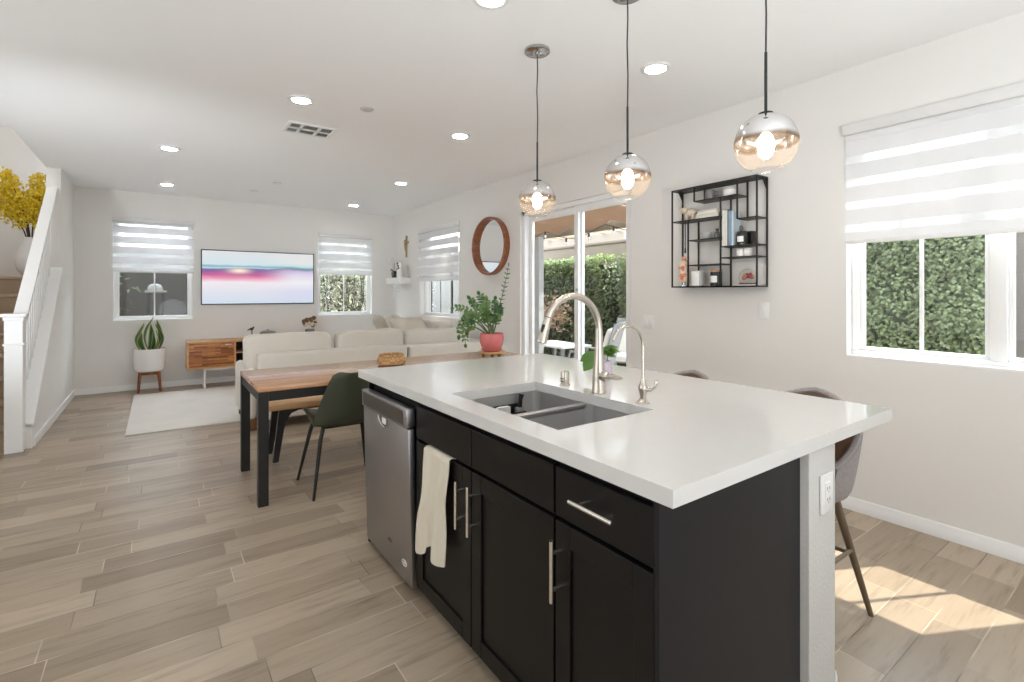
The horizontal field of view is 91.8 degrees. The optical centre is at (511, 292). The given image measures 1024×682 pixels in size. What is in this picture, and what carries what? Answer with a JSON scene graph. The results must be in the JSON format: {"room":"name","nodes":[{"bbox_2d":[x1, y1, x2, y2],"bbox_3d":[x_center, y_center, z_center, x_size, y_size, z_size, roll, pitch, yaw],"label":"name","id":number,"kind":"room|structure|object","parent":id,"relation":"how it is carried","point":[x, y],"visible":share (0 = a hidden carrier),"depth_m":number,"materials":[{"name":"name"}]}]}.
{"room":"open-plan kitchen","nodes":[
{"label":"open-plan kitchen","id":0,"kind":"room"},
{"bbox_2d":[0,126,45,352],"bbox_3d":[-6.568,-1.305,6.613,1.224,5.300,0.198,0,0,-36],"label":"wall","id":1,"kind":"structure","parent":0,"point":[15,155],"depth_m":6.51,"materials":[{"name":"paint"}]},
{"bbox_2d":[26,167,73,448],"bbox_3d":[-5.130,-0.025,5.551,0.124,2.740,3.200,0,0,-36],"label":"wall","id":2,"kind":"structure","parent":0,"point":[57,385],"depth_m":5.58,"materials":[{"name":"paint"}]},
{"bbox_2d":[33,389,75,445],"bbox_3d":[-4.946,1.302,5.412,0.014,0.085,2.640,0,0,-36],"label":"baseboard","id":3,"kind":"structure","parent":2,"relation":"attached to","point":[51,420],"depth_m":5.05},
{"bbox_2d":[74,186,392,388],"bbox_3d":[-4.000,-0.025,7.837,4.377,2.740,0.200,0,0,-36],"label":"wall","id":4,"kind":"structure","parent":0,"point":[103,346],"depth_m":7.27,"materials":[{"name":"paint"}]},
{"bbox_2d":[113,272,192,320],"bbox_3d":[-5.069,-0.312,7.032,0.910,1.407,0.134,0,0,-36],"label":"window","id":5,"kind":"structure","parent":4,"relation":"in","point":[116,317],"depth_m":7.04,"materials":[{"name":"white plastic"}]},
{"bbox_2d":[112,216,194,273],"bbox_3d":[-5.011,-0.656,6.961,0.940,0.759,0.044,0,0,-36],"label":"zebra blind","id":6,"kind":"object","parent":4,"relation":"attached to","point":[140,245],"visible":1,"depth_m":6.95,"materials":[{"name":"fabric"}]},
{"bbox_2d":[75,376,234,395],"bbox_3d":[-3.932,1.306,7.754,4.363,0.078,0.014,0,0,-36],"label":"baseboard","id":7,"kind":"structure","parent":4,"relation":"attached to","point":[86,391],"depth_m":6.94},
{"bbox_2d":[201,249,313,304],"bbox_3d":[-3.922,-0.228,7.738,1.582,0.819,0.042,0,0,-36],"label":"television","id":8,"kind":"object","parent":4,"relation":"attached to","point":[228,277],"visible":1,"depth_m":7.68,"materials":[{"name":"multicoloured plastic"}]},
{"bbox_2d":[318,236,371,315],"bbox_3d":[-2.900,-0.297,8.585,0.915,1.377,0.134,0,0,-36],"label":"window","id":9,"kind":"structure","parent":4,"relation":"in","point":[367,312],"depth_m":8.61,"materials":[{"name":"white plastic"}]},
{"bbox_2d":[318,232,372,275],"bbox_3d":[-2.843,-0.652,8.514,0.925,0.706,0.044,0,0,-36],"label":"zebra blind","id":10,"kind":"object","parent":9,"relation":"attached to","point":[339,254],"visible":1,"depth_m":8.50,"materials":[{"name":"fabric"}]},
{"bbox_2d":[0,0,1023,215],"bbox_3d":[-1.224,-1.545,2.568,6.401,0.300,12.000,0,0,-36],"label":"ceiling","id":11,"kind":"structure","parent":0,"point":[93,89],"depth_m":3.22,"materials":[{"name":"paint"}]},
{"bbox_2d":[158,145,180,151],"bbox_3d":[-3.308,-1.389,4.789,0.184,0.012,0.184,0,0,-36],"label":"recessed light","id":12,"kind":"object","parent":11,"relation":"in","point":[163,147],"visible":1,"depth_m":4.78,"materials":[{"name":"white"}]},
{"bbox_2d":[287,94,314,104],"bbox_3d":[-1.524,-1.389,3.583,0.184,0.012,0.184,0,0,-36],"label":"recessed light","id":13,"kind":"object","parent":11,"relation":"in","point":[295,98],"visible":1,"depth_m":3.56,"materials":[{"name":"white plastic"}]},
{"bbox_2d":[282,120,337,138],"bbox_3d":[-1.732,-1.389,4.246,0.390,0.011,0.300,0,0,-36],"label":"ceiling vent","id":14,"kind":"object","parent":11,"relation":"in","point":[295,127],"visible":1,"depth_m":4.23,"materials":[{"name":"white plastic"}]},
{"bbox_2d":[450,132,469,139],"bbox_3d":[-0.462,-1.389,4.405,0.184,0.012,0.184,0,0,-36],"label":"recessed light","id":15,"kind":"object","parent":11,"relation":"in","point":[457,135],"visible":1,"depth_m":4.38,"materials":[{"name":"white"}]},
{"bbox_2d":[472,0,509,9],"bbox_3d":[-0.100,-1.389,2.346,0.184,0.012,0.184,0,0,-36],"label":"recessed light","id":16,"kind":"object","parent":11,"relation":"in","point":[484,4],"visible":1,"depth_m":2.38,"materials":[{"name":"white"}]},
{"bbox_2d":[478,0,502,5],"bbox_3d":[-0.100,-1.390,2.346,0.128,0.005,0.128,0,0,-36],"label":"diffuser","id":17,"kind":"object","parent":16,"relation":"attached to","point":[480,2],"depth_m":2.37,"materials":[{"name":"white"}]},
{"bbox_2d":[519,44,555,215],"bbox_3d":[0.145,-0.917,2.853,0.212,0.956,0.212,0,0,-44],"label":"globe pendant","id":18,"kind":"object","parent":11,"relation":"hanging from","point":[536,192],"visible":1,"depth_m":2.83,"materials":[{"name":"glass"}]},
{"bbox_2d":[604,0,650,197],"bbox_3d":[0.537,-0.917,2.306,0.212,0.956,0.212,0,0,-44],"label":"globe pendant","id":19,"kind":"object","parent":11,"relation":"hanging from","point":[627,168],"visible":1,"depth_m":2.29,"materials":[{"name":"silver"}]},
{"bbox_2d":[640,61,670,75],"bbox_3d":[0.892,-1.389,3.082,0.184,0.012,0.184,0,0,-36],"label":"recessed light","id":20,"kind":"object","parent":11,"relation":"in","point":[658,67],"visible":1,"depth_m":3.07,"materials":[{"name":"white"}]},
{"bbox_2d":[734,0,799,172],"bbox_3d":[0.912,-0.917,1.783,0.212,0.956,0.212,0,0,-44],"label":"globe pendant","id":21,"kind":"object","parent":11,"relation":"hanging from","point":[766,132],"visible":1,"depth_m":1.76,"materials":[{"name":"silver"}]},
{"bbox_2d":[0,381,1023,681],"bbox_3d":[-1.369,1.405,2.771,6.401,0.120,12.500,0,0,-36],"label":"floor","id":22,"kind":"structure","parent":0,"point":[149,557],"depth_m":2.28,"materials":[{"name":"brown wood"}]},
{"bbox_2d":[0,276,22,450],"bbox_3d":[-5.630,0.430,5.196,1.100,1.827,3.195,0,0,-36],"label":"staircase","id":23,"kind":"structure","parent":22,"relation":"on","point":[9,285],"depth_m":5.13,"materials":[{"name":"wood"}]},
{"bbox_2d":[14,237,32,275],"bbox_3d":[-5.490,-0.401,5.662,0.276,0.450,0.276,0,0,-36],"label":"flower vase","id":24,"kind":"object","parent":23,"relation":"on","point":[21,257],"visible":0.38,"depth_m":5.55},
{"bbox_2d":[0,166,45,236],"bbox_3d":[-5.590,-0.975,5.569,0.602,0.840,0.386,0,0,-36],"label":"branches","id":25,"kind":"object","parent":24,"relation":"on","point":[18,206],"visible":0.94,"depth_m":5.57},
{"bbox_2d":[0,187,61,454],"bbox_3d":[-4.642,0.083,4.835,0.188,2.523,1.732,0,0,-36],"label":"balustrade","id":26,"kind":"object","parent":22,"relation":"on","point":[27,330],"visible":1,"depth_m":4.53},
{"bbox_2d":[136,371,161,393],"bbox_3d":[-4.934,1.208,6.749,0.280,0.276,0.210,0,0,-36],"label":"plant stand","id":27,"kind":"object","parent":22,"relation":"on","point":[158,373],"visible":0.78,"depth_m":6.69,"materials":[{"name":"brown wood"}]},
{"bbox_2d":[132,317,165,372],"bbox_3d":[-4.934,0.699,6.749,0.368,0.741,0.368,0,0,-36],"label":"snake plant","id":28,"kind":"object","parent":27,"relation":"on","point":[152,358],"visible":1,"depth_m":6.66,"materials":[{"name":"green plant"}]},
{"bbox_2d":[125,386,256,435],"bbox_3d":[-3.163,1.338,6.321,2.700,0.011,2.240,0,0,-36],"label":"area rug","id":29,"kind":"object","parent":22,"relation":"on","point":[174,410],"visible":0.4,"depth_m":5.61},
{"bbox_2d":[185,337,243,387],"bbox_3d":[-3.825,1.014,7.517,1.863,0.662,0.444,0,0,-36],"label":"media console","id":30,"kind":"object","parent":22,"relation":"on","point":[217,353],"visible":0.52,"depth_m":7.00,"materials":[{"name":"brown wood"}]},
{"bbox_2d":[302,316,317,331],"bbox_3d":[-3.241,0.529,7.963,0.175,0.308,0.235,0,0,40],"label":"bouquet","id":31,"kind":"object","parent":30,"relation":"on","point":[311,321],"visible":0.96,"depth_m":7.91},
{"bbox_2d":[269,395,322,462],"bbox_3d":[-1.229,1.117,4.557,1.890,0.455,0.360,0,0,-36],"label":"bench","id":32,"kind":"object","parent":22,"relation":"on","point":[280,410],"visible":0.38,"depth_m":3.98,"materials":[{"name":"brown wood"}]},
{"bbox_2d":[296,372,367,500],"bbox_3d":[-1.194,0.935,3.503,0.514,0.824,0.525,0,0,-36],"label":"dining chair","id":33,"kind":"object","parent":22,"relation":"on","point":[341,405],"visible":0.8,"depth_m":3.29,"materials":[{"name":"plastic"}]},
{"bbox_2d":[235,316,481,430],"bbox_3d":[-2.219,0.862,6.652,2.740,0.965,2.800,0,0,-36],"label":"sectional sofa","id":34,"kind":"object","parent":22,"relation":"on","point":[287,349],"visible":0.46,"depth_m":5.32,"materials":[{"name":"beige fabric"}]},
{"bbox_2d":[243,331,331,369],"bbox_3d":[-2.330,0.609,5.187,0.852,0.400,0.248,0,0,-36],"label":"cushion","id":35,"kind":"object","parent":34,"relation":"on","point":[253,344],"depth_m":5.04,"materials":[{"name":"beige fabric"}]},
{"bbox_2d":[334,328,402,347],"bbox_3d":[-1.639,0.609,5.691,0.780,0.390,0.267,0,0,-36],"label":"cushion","id":36,"kind":"object","parent":34,"relation":"on","point":[385,336],"depth_m":5.57,"materials":[{"name":"beige fabric"}]},
{"bbox_2d":[373,314,388,328],"bbox_3d":[-1.976,0.545,7.565,0.270,0.414,0.461,0,0,-20],"label":"throw pillow","id":37,"kind":"object","parent":34,"relation":"on","point":[379,322],"visible":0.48,"depth_m":7.37,"materials":[{"name":"beige fabric"}]},
{"bbox_2d":[384,316,404,327],"bbox_3d":[-1.861,0.591,8.044,0.294,0.415,0.665,0,0,-36],"label":"cushion","id":38,"kind":"object","parent":34,"relation":"on","point":[386,318],"depth_m":8.06,"materials":[{"name":"beige fabric"}]},
{"bbox_2d":[389,317,426,330],"bbox_3d":[-1.314,0.515,6.539,0.500,0.367,0.354,0,0,-42],"label":"throw pillow","id":39,"kind":"object","parent":34,"relation":"on","point":[402,324],"visible":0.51,"depth_m":6.49,"materials":[{"name":"beige fabric"}]},
{"bbox_2d":[403,327,469,344],"bbox_3d":[-0.953,0.626,6.206,0.904,0.371,0.274,0,0,-36],"label":"cushion","id":40,"kind":"object","parent":34,"relation":"on","point":[445,334],"depth_m":6.05,"materials":[{"name":"beige fabric"}]},
{"bbox_2d":[424,320,453,327],"bbox_3d":[-1.081,0.593,6.950,0.294,0.426,0.676,0,0,-36],"label":"cushion","id":41,"kind":"object","parent":34,"relation":"on","point":[429,323],"depth_m":6.72,"materials":[{"name":"beige fabric"}]},
{"bbox_2d":[240,352,522,507],"bbox_3d":[-0.869,0.970,4.111,2.345,0.750,0.835,0,0,-36],"label":"dining table","id":42,"kind":"object","parent":22,"relation":"on","point":[272,384],"visible":0.48,"depth_m":3.51,"materials":[{"name":"wood"}]},
{"bbox_2d":[377,352,405,365],"bbox_3d":[-0.994,0.549,4.092,0.236,0.090,0.236,0,0,-36],"label":"woven basket","id":43,"kind":"object","parent":42,"relation":"on","point":[390,358],"visible":1,"depth_m":4.00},
{"bbox_2d":[478,350,504,355],"bbox_3d":[-0.196,0.579,4.780,0.264,0.032,0.264,0,0,-36],"label":"wooden trivet","id":44,"kind":"object","parent":42,"relation":"on","point":[479,351],"visible":0.79,"depth_m":4.68,"materials":[{"name":"brown wood"}]},
{"bbox_2d":[450,263,509,351],"bbox_3d":[-0.308,0.135,4.771,0.586,0.855,0.233,0,0,-5],"label":"potted plant","id":45,"kind":"object","parent":44,"relation":"on","point":[490,340],"visible":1,"depth_m":4.75,"materials":[{"name":"green plant"}]},
{"bbox_2d":[362,381,419,588],"bbox_3d":[-0.346,0.909,2.628,0.725,0.872,0.603,0,0,-36],"label":"dishwasher","id":46,"kind":"object","parent":22,"relation":"on","point":[390,417],"visible":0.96,"depth_m":2.35,"materials":[{"name":"silver metal"}]},
{"bbox_2d":[417,392,586,681],"bbox_3d":[0.110,0.909,1.995,0.722,0.872,0.935,0,0,-36],"label":"base cabinet","id":47,"kind":"object","parent":22,"relation":"on","point":[492,587],"visible":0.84,"depth_m":1.69,"materials":[{"name":"wood"}]},
{"bbox_2d":[415,445,455,566],"bbox_3d":[-0.312,0.861,1.993,0.075,0.442,0.224,0,0,-36],"label":"dish towel","id":48,"kind":"object","parent":47,"relation":"hanging from","point":[431,530],"visible":0.98,"depth_m":1.99,"materials":[{"name":"fabric"}]},
{"bbox_2d":[358,353,891,508],"bbox_3d":[0.276,0.451,2.302,1.303,0.041,2.073,0,0,-36],"label":"countertop","id":49,"kind":"structure","parent":47,"relation":"on","point":[695,438],"depth_m":1.69,"materials":[{"name":"white stone"}]},
{"bbox_2d":[472,390,629,429],"bbox_3d":[0.130,0.580,1.973,0.498,0.225,0.712,0,0,-36],"label":"sink","id":50,"kind":"object","parent":49,"relation":"in","point":[553,411],"visible":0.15,"depth_m":2.08,"materials":[{"name":"silver metal"}]},
{"bbox_2d":[492,393,525,413],"bbox_3d":[-0.012,0.520,2.267,0.170,0.105,0.033,0,0,-36],"label":"sponge caddy","id":51,"kind":"object","parent":50,"relation":"attached to","point":[516,408],"visible":0.51,"depth_m":2.29,"materials":[{"name":"black plastic"}]},
{"bbox_2d":[560,371,569,385],"bbox_3d":[0.247,0.397,2.310,0.048,0.066,0.048,0,0,-36],"label":"air gap cap","id":52,"kind":"object","parent":49,"relation":"on","point":[564,378],"visible":1,"depth_m":2.29,"materials":[{"name":"silver metal"}]},
{"bbox_2d":[536,293,622,393],"bbox_3d":[0.272,0.215,2.002,0.370,0.430,0.147,0,0,-36],"label":"kitchen faucet","id":53,"kind":"object","parent":49,"relation":"on","point":[600,376],"visible":1,"depth_m":2.09,"materials":[{"name":"silver metal"}]},
{"bbox_2d":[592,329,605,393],"bbox_3d":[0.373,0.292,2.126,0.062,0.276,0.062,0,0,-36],"label":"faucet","id":54,"kind":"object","parent":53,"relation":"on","point":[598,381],"depth_m":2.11,"materials":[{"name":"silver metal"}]},
{"bbox_2d":[604,360,611,379],"bbox_3d":[0.462,0.382,2.446,0.066,0.096,0.066,0,0,-36],"label":"bud vase","id":55,"kind":"object","parent":49,"relation":"on","point":[608,368],"visible":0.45,"depth_m":2.42,"materials":[{"name":"purple glass"}]},
{"bbox_2d":[580,345,620,371],"bbox_3d":[0.435,0.324,2.436,0.182,0.135,0.088,0,0,-14],"label":"leafy cutting","id":56,"kind":"object","parent":55,"relation":"in","point":[587,358],"visible":0.86,"depth_m":2.44,"materials":[{"name":"green plant"}]},
{"bbox_2d":[612,325,657,403],"bbox_3d":[0.461,0.276,1.878,0.199,0.308,0.086,0,0,-36],"label":"filter faucet","id":57,"kind":"object","parent":49,"relation":"on","point":[643,388],"visible":1,"depth_m":1.92,"materials":[{"name":"silver metal"}]},
{"bbox_2d":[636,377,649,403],"bbox_3d":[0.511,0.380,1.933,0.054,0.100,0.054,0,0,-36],"label":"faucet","id":58,"kind":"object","parent":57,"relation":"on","point":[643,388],"depth_m":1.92,"materials":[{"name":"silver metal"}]},
{"bbox_2d":[549,457,799,681],"bbox_3d":[0.489,0.909,1.465,0.722,0.872,0.363,0,0,-36],"label":"base cabinet","id":59,"kind":"object","parent":22,"relation":"on","point":[706,588],"visible":0.94,"depth_m":1.30,"materials":[{"name":"wood"}]},
{"bbox_2d":[673,370,710,379],"bbox_3d":[0.834,0.889,2.640,0.487,0.916,0.508,0,0,-36],"label":"bar stool","id":60,"kind":"object","parent":22,"relation":"on","point":[690,373],"visible":0.04,"depth_m":2.76,"materials":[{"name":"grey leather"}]},
{"bbox_2d":[785,387,873,616],"bbox_3d":[1.201,0.889,2.128,0.487,0.916,0.508,0,0,-36],"label":"bar stool","id":61,"kind":"object","parent":22,"relation":"on","point":[847,451],"visible":0.26,"depth_m":2.06,"materials":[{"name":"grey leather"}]},
{"bbox_2d":[393,12,1023,546],"bbox_3d":[1.297,-0.025,4.373,0.200,2.740,12.000,0,0,-36],"label":"wall","id":62,"kind":"structure","parent":0,"point":[950,452],"depth_m":3.31,"materials":[{"name":"paint"}]},
{"bbox_2d":[386,277,410,285],"bbox_3d":[-1.971,-0.161,8.589,0.200,0.188,0.600,0,0,-36],"label":"wall ledge","id":63,"kind":"object","parent":62,"relation":"attached to","point":[398,280],"visible":1,"depth_m":8.38,"materials":[{"name":"white wood"}]},
{"bbox_2d":[417,221,459,281],"bbox_3d":[-1.142,-0.596,7.566,0.044,0.839,1.330,0,0,-36],"label":"zebra blind","id":64,"kind":"object","parent":62,"relation":"attached to","point":[438,245],"visible":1,"depth_m":7.51,"materials":[{"name":"fabric"}]},
{"bbox_2d":[420,281,458,318],"bbox_3d":[-1.074,-0.302,7.627,0.134,1.367,1.290,0,0,-36],"label":"window","id":65,"kind":"structure","parent":62,"relation":"in","point":[426,284],"depth_m":8.09,"materials":[{"name":"white plastic"}]},
{"bbox_2d":[472,217,509,274],"bbox_3d":[-0.283,-0.593,6.335,0.081,0.745,0.779,0,0,-36],"label":"wall mirror","id":66,"kind":"object","parent":62,"relation":"attached to","point":[491,240],"visible":1,"depth_m":6.34,"materials":[{"name":"brown wood"}]},
{"bbox_2d":[477,219,503,272],"bbox_3d":[-0.264,-0.593,6.349,0.006,0.702,0.702,0,0,-36],"label":"mirror glass","id":67,"kind":"object","parent":66,"relation":"attached to","point":[490,243],"depth_m":6.37,"materials":[{"name":"mirror"}]},
{"bbox_2d":[522,188,630,366],"bbox_3d":[0.662,0.195,5.241,0.120,2.300,1.690,0,0,-36],"label":"door","id":68,"kind":"structure","parent":62,"relation":"in","point":[577,208],"depth_m":5.17,"materials":[{"name":"white plastic"}]},
{"bbox_2d":[643,315,653,328],"bbox_3d":[1.193,0.255,4.336,0.010,0.116,0.118,0,0,-36],"label":"light switch","id":69,"kind":"object","parent":62,"relation":"attached to","point":[648,320],"visible":1,"depth_m":4.33,"materials":[{"name":"white plastic"}]},
{"bbox_2d":[671,174,767,287],"bbox_3d":[1.537,-0.426,3.727,0.146,0.773,0.698,0,0,-36],"label":"wall shelf","id":70,"kind":"object","parent":62,"relation":"attached to","point":[756,177],"visible":0.98,"depth_m":3.65,"materials":[{"name":"black metal"}]},
{"bbox_2d":[679,257,686,285],"bbox_3d":[1.362,-0.167,3.928,0.080,0.236,0.080,0,0,-36],"label":"vase","id":71,"kind":"object","parent":70,"relation":"on","point":[683,263],"visible":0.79,"depth_m":3.90,"materials":[{"name":"orange glass"}]},
{"bbox_2d":[679,204,696,219],"bbox_3d":[1.392,-0.635,3.920,0.071,0.142,0.156,0,0,-36],"label":"animal figurine","id":72,"kind":"object","parent":70,"relation":"on","point":[690,213],"visible":0.94,"depth_m":3.89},
{"bbox_2d":[691,271,704,285],"bbox_3d":[1.438,-0.108,3.840,0.076,0.118,0.076,0,0,-36],"label":"block","id":73,"kind":"object","parent":70,"relation":"on","point":[697,277],"visible":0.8,"depth_m":3.81,"materials":[{"name":"white ceramic"}]},
{"bbox_2d":[705,189,717,198],"bbox_3d":[1.514,-0.739,3.760,0.098,0.075,0.074,0,0,24],"label":"mug","id":74,"kind":"object","parent":70,"relation":"on","point":[710,193],"visible":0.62,"depth_m":3.73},
{"bbox_2d":[710,270,722,285],"bbox_3d":[1.526,-0.108,3.708,0.088,0.119,0.087,0,0,-36],"label":"jar candle","id":75,"kind":"object","parent":70,"relation":"on","point":[714,274],"visible":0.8,"depth_m":3.67,"materials":[{"name":"black glass"}]},
{"bbox_2d":[710,272,719,285],"bbox_3d":[1.526,-0.101,3.708,0.084,0.105,0.083,0,0,-36],"label":"jar","id":76,"kind":"object","parent":75,"relation":"on","point":[714,276],"depth_m":3.67,"materials":[{"name":"black glass"}]},
{"bbox_2d":[722,210,725,245],"bbox_3d":[1.578,-0.470,3.638,0.091,0.262,0.025,0,0,-36],"label":"book","id":77,"kind":"object","parent":70,"relation":"on","point":[723,211],"visible":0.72,"depth_m":3.61,"materials":[{"name":"paper"}]},
{"bbox_2d":[723,186,735,195],"bbox_3d":[1.597,-0.736,3.635,0.096,0.069,0.096,0,0,-36],"label":"tin","id":78,"kind":"object","parent":70,"relation":"on","point":[729,190],"visible":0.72,"depth_m":3.60,"materials":[{"name":"ceramic"}]},
{"bbox_2d":[728,210,732,245],"bbox_3d":[1.606,-0.465,3.599,0.091,0.252,0.025,0,0,-36],"label":"book","id":79,"kind":"object","parent":70,"relation":"on","point":[730,211],"visible":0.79,"depth_m":3.57,"materials":[{"name":"paper"}]},
{"bbox_2d":[732,211,739,244],"bbox_3d":[1.617,-0.463,3.583,0.091,0.248,0.012,0,0,-36],"label":"book","id":80,"kind":"object","parent":70,"relation":"on","point":[735,222],"visible":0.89,"depth_m":3.57,"materials":[{"name":"paper"}]},
{"bbox_2d":[737,231,747,244],"bbox_3d":[1.642,-0.386,3.536,0.073,0.095,0.072,0,0,-36],"label":"jar candle","id":81,"kind":"object","parent":70,"relation":"on","point":[742,236],"visible":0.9,"depth_m":3.51,"materials":[{"name":"black glass"}]},
{"bbox_2d":[748,231,755,243],"bbox_3d":[1.714,-0.389,3.549,0.054,0.100,0.041,0,0,-36],"label":"box","id":82,"kind":"object","parent":70,"relation":"on","point":[751,234],"visible":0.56,"depth_m":3.53,"materials":[{"name":"metal"}]},
{"bbox_3d":[1.681,-0.052,3.525,0.120,0.007,0.173,0,0,-36],"label":"tray","id":83,"kind":"object","parent":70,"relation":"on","visible":0},
{"bbox_2d":[738,269,755,284],"bbox_3d":[1.677,-0.114,3.524,0.124,0.114,0.124,0,0,-36],"label":"dome","id":84,"kind":"object","parent":83,"relation":"on","point":[745,276],"visible":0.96,"depth_m":3.50,"materials":[{"name":"clear glass"}]},
{"bbox_2d":[759,303,768,318],"bbox_3d":[1.784,0.130,3.511,0.010,0.116,0.072,0,0,-36],"label":"light switch","id":85,"kind":"object","parent":62,"relation":"attached to","point":[763,307],"visible":1,"depth_m":3.51,"materials":[{"name":"white plastic"}]},
{"bbox_2d":[841,496,1023,563],"bbox_3d":[1.214,1.306,4.305,0.014,0.078,11.586,0,0,-36],"label":"baseboard","id":86,"kind":"structure","parent":62,"relation":"attached to","point":[989,545],"depth_m":2.72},
{"bbox_2d":[842,82,1023,243],"bbox_3d":[2.455,-0.667,2.546,0.044,0.736,1.340,0,0,-36],"label":"zebra blind","id":87,"kind":"object","parent":62,"relation":"attached to","point":[953,167],"visible":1,"depth_m":2.71,"materials":[{"name":"fabric"}]},
{"bbox_2d":[847,233,1023,372],"bbox_3d":[2.529,-0.307,2.599,0.134,1.417,1.320,0,0,-36],"label":"window","id":88,"kind":"structure","parent":62,"relation":"in","point":[1000,249],"depth_m":2.63,"materials":[{"name":"white plastic"}]},
{"bbox_2d":[800,443,834,681],"bbox_3d":[0.398,0.909,2.377,0.184,0.872,2.000,0,0,-36],"label":"wall","id":89,"kind":"structure","parent":0,"point":[817,531],"depth_m":1.54,"materials":[{"name":"paint"}]},
{"bbox_2d":[820,471,832,514],"bbox_3d":[0.995,0.633,1.567,0.084,0.123,0.011,0,0,-36],"label":"power outlet","id":90,"kind":"object","parent":89,"relation":"attached to","point":[826,480],"visible":1,"depth_m":1.56,"materials":[{"name":"white plastic"}]},
{"bbox_2d":[825,481,830,505],"bbox_3d":[0.997,0.633,1.565,0.038,0.071,0.003,0,0,-36],"label":"receptacle","id":91,"kind":"object","parent":90,"relation":"attached to","point":[827,483],"depth_m":1.56,"materials":[{"name":"white plastic"}]},
{"label":"outside","id":92,"kind":"structure","parent":0,"visible":0},
{"bbox_3d":[-8.387,1.445,8.015,7.700,0.120,5.200,0,0,-36],"label":"ground","id":93,"kind":"structure","parent":92,"visible":0},
{"bbox_2d":[119,272,140,315],"bbox_3d":[-6.606,0.446,8.063,0.924,1.879,0.535,0,0,-36],"label":"shrub","id":94,"kind":"object","parent":93,"relation":"on","point":[121,273],"visible":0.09,"depth_m":8.18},
{"bbox_2d":[119,272,186,315],"bbox_3d":[-7.631,0.309,7.819,6.700,2.149,0.280,0,0,-36],"label":"wall","id":95,"kind":"structure","parent":93,"relation":"on","point":[175,284],"depth_m":8.67,"materials":[{"name":"beige paint"}]},
{"bbox_2d":[144,284,166,315],"bbox_3d":[-5.905,0.618,8.225,0.300,1.533,0.350,0,0,-36],"label":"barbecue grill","id":96,"kind":"object","parent":93,"relation":"on","point":[158,288],"visible":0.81,"depth_m":8.13,"materials":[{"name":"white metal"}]},
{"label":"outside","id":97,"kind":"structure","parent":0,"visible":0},
{"bbox_3d":[-4.444,1.445,10.840,2.001,0.120,5.200,0,0,-36],"label":"path","id":98,"kind":"object","parent":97,"visible":0},
{"bbox_2d":[320,275,365,311],"bbox_3d":[-3.691,0.084,9.858,2.189,2.610,1.539,0,0,-36],"label":"bush","id":99,"kind":"object","parent":98,"relation":"on","point":[326,296],"visible":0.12,"depth_m":9.59,"materials":[{"name":"green plant"}]},
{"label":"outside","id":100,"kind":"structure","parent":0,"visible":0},
{"bbox_3d":[1.953,1.445,12.471,10.299,0.120,30.000,0,0,-36],"label":"ground","id":101,"kind":"structure","parent":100,"visible":0},
{"bbox_2d":[320,275,365,310],"bbox_3d":[-2.153,0.284,12.235,7.250,2.199,0.280,0,0,-36],"label":"wall","id":102,"kind":"structure","parent":101,"relation":"on","point":[323,287],"depth_m":10.92,"materials":[{"name":"beige paint"}]},
{"bbox_2d":[431,237,543,353],"bbox_3d":[-1.022,0.265,9.703,0.100,2.240,5.065,0,0,-36],"label":"fence","id":103,"kind":"object","parent":101,"relation":"on","point":[444,294],"visible":0.1,"depth_m":7.72,"materials":[{"name":"paint"}]},
{"bbox_2d":[544,290,573,354],"bbox_3d":[0.777,0.669,8.760,0.710,1.434,1.198,0,0,-36],"label":"dry shrub","id":104,"kind":"object","parent":101,"relation":"on","point":[558,315],"visible":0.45,"depth_m":8.68,"materials":[{"name":"brown plant"}]},
{"bbox_2d":[544,340,590,356],"bbox_3d":[0.737,1.097,7.909,0.590,0.575,0.900,0,0,-36],"label":"patio table","id":105,"kind":"object","parent":101,"relation":"on","point":[562,345],"visible":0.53,"depth_m":7.72,"materials":[{"name":"white plastic"}]},
{"bbox_2d":[534,204,625,239],"bbox_3d":[0.703,0.073,7.331,2.278,2.622,5.700,0,0,-36],"label":"patio cover","id":106,"kind":"object","parent":101,"relation":"on","point":[615,216],"visible":0.13,"depth_m":7.81,"materials":[{"name":"beige paint"}]},
{"bbox_2d":[534,228,625,247],"bbox_3d":[1.675,-0.100,15.347,3.400,2.970,7.000,0,0,-36],"label":"pergola","id":107,"kind":"object","parent":101,"relation":"on","point":[607,235],"visible":0.12,"depth_m":12.60,"materials":[{"name":"beige paint"}]},
{"bbox_2d":[544,253,623,365],"bbox_3d":[1.061,0.343,9.651,0.750,2.130,2.505,0,0,-36],"label":"ivy hedge","id":108,"kind":"object","parent":101,"relation":"on","point":[600,282],"visible":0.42,"depth_m":8.86,"materials":[{"name":"green plant"}]},
{"bbox_2d":[568,321,625,364],"bbox_3d":[1.134,0.894,6.786,0.731,0.988,0.632,0,0,26],"label":"patio chair","id":109,"kind":"object","parent":101,"relation":"on","point":[610,332],"visible":0.25,"depth_m":6.60,"materials":[{"name":"plastic"}]},
{"bbox_2d":[614,318,625,364],"bbox_3d":[1.721,0.894,7.465,0.632,0.988,0.731,0,0,36],"label":"patio chair","id":110,"kind":"object","parent":101,"relation":"on","point":[621,357],"visible":0.16,"depth_m":7.62,"materials":[{"name":"white fabric"}]},
{"bbox_2d":[615,253,625,366],"bbox_3d":[2.498,0.350,7.654,0.762,2.119,1.930,0,0,-36],"label":"ivy hedge","id":111,"kind":"object","parent":101,"relation":"on","point":[622,300],"visible":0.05,"depth_m":8.16,"materials":[{"name":"green plant"}]},
{"bbox_2d":[544,232,1023,364],"bbox_3d":[2.795,-0.286,8.153,0.240,3.339,18.000,0,0,-36],"label":"wall","id":112,"kind":"structure","parent":101,"relation":"on","point":[610,247],"depth_m":9.00,"materials":[{"name":"beige paint"}]},
{"bbox_2d":[866,235,984,354],"bbox_3d":[3.864,0.116,5.717,0.764,2.536,2.564,0,0,-36],"label":"ivy hedge","id":113,"kind":"object","parent":101,"relation":"on","point":[954,267],"visible":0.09,"depth_m":4.96,"materials":[{"name":"green plant"}]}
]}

